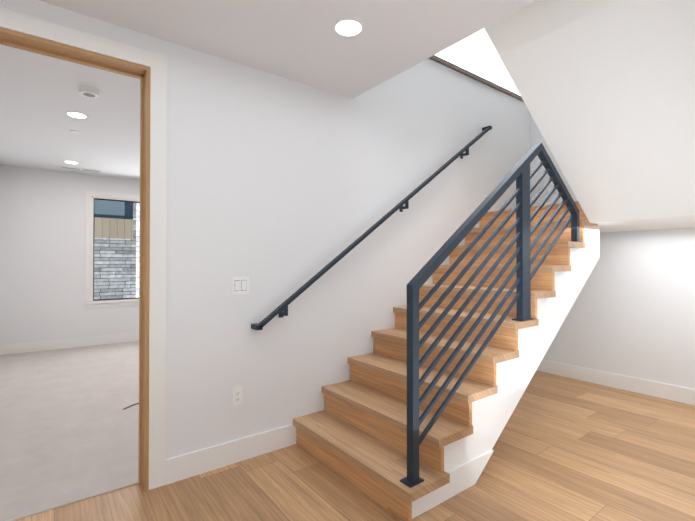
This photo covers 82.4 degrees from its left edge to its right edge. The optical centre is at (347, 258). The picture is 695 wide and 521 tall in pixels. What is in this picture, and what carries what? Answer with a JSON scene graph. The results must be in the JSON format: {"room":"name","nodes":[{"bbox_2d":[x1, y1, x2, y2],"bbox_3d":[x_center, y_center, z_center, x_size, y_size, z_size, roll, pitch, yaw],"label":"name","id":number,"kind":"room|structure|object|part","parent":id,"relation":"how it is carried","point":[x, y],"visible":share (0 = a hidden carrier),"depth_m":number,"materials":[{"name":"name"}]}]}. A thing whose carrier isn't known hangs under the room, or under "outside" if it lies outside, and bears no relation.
{"room":"stair hall","nodes":[
{"label":"stair hall","id":0,"kind":"room"},
{"bbox_2d":[0,341,138,520],"bbox_3d":[-1.729,1.390,5.096,4.830,0.066,4.940,0,-1,-37],"label":"floor carpet","id":1,"kind":"object","parent":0,"point":[69,429],"depth_m":3.19,"materials":[{"name":"beige carpet"}]},
{"bbox_2d":[0,165,139,344],"bbox_3d":[-3.175,-0.071,7.024,4.830,2.900,0.140,0,-1,-37],"label":"wall","id":2,"kind":"structure","parent":0,"point":[42,249],"depth_m":5.95,"materials":[{"name":"paint"}]},
{"bbox_2d":[0,332,138,354],"bbox_3d":[-3.128,1.306,6.950,4.470,0.145,0.015,0,-1,-37],"label":"baseboard","id":3,"kind":"structure","parent":2,"relation":"attached to","point":[126,337],"depth_m":6.06,"materials":[{"name":"paint"}]},
{"bbox_2d":[84,190,139,307],"bbox_3d":[-3.397,-0.147,6.838,1.900,1.850,0.170,0,-1,-37],"label":"bedroom window","id":4,"kind":"structure","parent":2,"relation":"in","point":[90,301],"depth_m":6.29,"materials":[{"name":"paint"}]},
{"bbox_2d":[0,44,139,179],"bbox_3d":[-1.741,-1.387,5.136,4.830,0.100,4.900,0,-1,-37],"label":"ceiling","id":5,"kind":"structure","parent":0,"point":[40,96],"depth_m":3.79,"materials":[{"name":"paint"}]},
{"bbox_2d":[64,161,77,163],"bbox_3d":[-3.808,-1.331,5.467,0.168,0.008,0.168,0,-1,-37],"label":"recessed light","id":6,"kind":"object","parent":5,"relation":"attached to","point":[71,162],"visible":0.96,"depth_m":5.46,"materials":[{"name":"plastic"}]},
{"bbox_2d":[66,111,87,118],"bbox_3d":[-2.532,-1.346,3.712,0.168,0.008,0.168,0,-1,-37],"label":"recessed light","id":7,"kind":"object","parent":5,"relation":"attached to","point":[74,114],"visible":1,"depth_m":3.69,"materials":[{"name":"plastic"}]},
{"bbox_2d":[60,166,101,172],"bbox_3d":[-3.943,-1.326,5.879,0.520,0.009,0.080,0,-1,-37],"label":"ceiling vent","id":8,"kind":"object","parent":5,"relation":"in","point":[80,169],"visible":0.98,"depth_m":5.87,"materials":[{"name":"plastic"}]},
{"bbox_2d":[78,86,99,97],"bbox_3d":[-2.070,-1.333,3.180,0.144,0.042,0.144,0,-1,-37],"label":"smoke detector","id":9,"kind":"object","parent":5,"relation":"attached to","point":[88,92],"visible":0.98,"depth_m":3.15,"materials":[{"name":"plastic"}]},
{"bbox_2d":[0,0,530,458],"bbox_3d":[-0.706,-0.908,2.756,7.640,4.500,0.140,0,-1,-37],"label":"wall","id":10,"kind":"structure","parent":0,"point":[280,190],"depth_m":2.88,"materials":[{"name":"paint"}]},
{"bbox_2d":[0,7,167,489],"bbox_3d":[-1.579,0.060,2.088,1.134,2.552,0.166,0,-1,-37],"label":"door frame","id":11,"kind":"structure","parent":10,"relation":"attached to","point":[157,63],"depth_m":2.32,"materials":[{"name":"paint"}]},
{"bbox_3d":[-1.579,0.106,2.088,0.950,2.460,0.148,0,-1,-37],"label":"oak door jamb","id":12,"kind":"part","parent":11,"relation":"part of","materials":[{"name":"brown wood"}]},
{"bbox_2d":[166,424,295,484],"bbox_3d":[-0.726,1.269,2.624,0.890,0.145,0.015,0,-1,-37],"label":"baseboard","id":13,"kind":"structure","parent":10,"relation":"attached to","point":[190,464],"depth_m":2.58,"materials":[{"name":"paint"}]},
{"bbox_2d":[232,387,242,405],"bbox_3d":[-0.729,0.911,2.629,0.070,0.114,0.008,0,-1,-37],"label":"outlet","id":14,"kind":"object","parent":10,"relation":"attached to","point":[237,396],"visible":1,"depth_m":2.62,"materials":[{"name":"plastic"}]},
{"bbox_2d":[232,277,248,293],"bbox_3d":[-0.713,0.177,2.647,0.116,0.114,0.010,0,-1,-37],"label":"hall light switch","id":15,"kind":"object","parent":10,"relation":"attached to","point":[240,285],"visible":1,"depth_m":2.65,"materials":[{"name":"plastic"}]},
{"bbox_2d":[251,126,491,329],"bbox_3d":[0.447,-0.475,3.474,2.692,1.908,0.095,0,-1,-37],"label":"wall handrail","id":16,"kind":"object","parent":10,"relation":"attached to","point":[281,310],"visible":1,"depth_m":3.17,"materials":[{"name":"black metal"}]},
{"bbox_2d":[429,29,523,101],"bbox_3d":[1.384,-2.454,4.240,2.248,1.082,0.029,0,-1,-37],"label":"window","id":17,"kind":"structure","parent":10,"relation":"in","point":[474,56],"depth_m":4.28,"materials":[{"name":"white glass"}]},
{"bbox_2d":[38,0,535,98],"bbox_3d":[1.040,-1.379,0.332,7.500,0.100,5.840,0,-1,-37],"label":"ceiling","id":18,"kind":"structure","parent":0,"point":[302,41],"depth_m":2.27,"materials":[{"name":"paint"}]},
{"bbox_2d":[334,18,362,36],"bbox_3d":[0.006,-1.308,2.247,0.168,0.008,0.168,0,-1,-37],"label":"recessed light","id":19,"kind":"object","parent":18,"relation":"in","point":[348,27],"visible":1,"depth_m":2.24,"materials":[{"name":"plastic"}]},
{"bbox_2d":[15,371,694,520],"bbox_3d":[1.066,1.352,0.390,7.640,0.060,5.940,0,-1,-37],"label":"floor","id":20,"kind":"structure","parent":0,"point":[567,449],"depth_m":2.39,"materials":[{"name":"brown wood"}]},
{"bbox_2d":[293,0,694,520],"bbox_3d":[1.613,-0.106,3.003,3.347,2.900,2.244,0,-1,-37],"label":"staircase","id":21,"kind":"structure","parent":20,"relation":"on","point":[606,89],"depth_m":2.52,"materials":[{"name":"paint"}]},
{"bbox_2d":[400,142,581,487],"bbox_3d":[1.074,0.162,2.618,1.955,1.986,0.075,0,-1,-37],"label":"stair railing","id":22,"kind":"object","parent":21,"relation":"attached to","point":[520,174],"visible":0.98,"depth_m":2.39,"materials":[{"name":"black metal"}]},
{"bbox_2d":[531,115,694,388],"bbox_3d":[4.047,-0.908,2.685,0.140,4.500,5.980,0,-1,-37],"label":"wall","id":23,"kind":"structure","parent":0,"point":[631,313],"depth_m":4.04,"materials":[{"name":"paint"}]},
{"bbox_2d":[536,359,694,405],"bbox_3d":[2.952,1.280,3.989,0.015,0.145,2.230,0,-1,-37],"label":"baseboard","id":24,"kind":"structure","parent":23,"relation":"attached to","point":[651,388],"depth_m":4.11,"materials":[{"name":"paint"}]}
]}

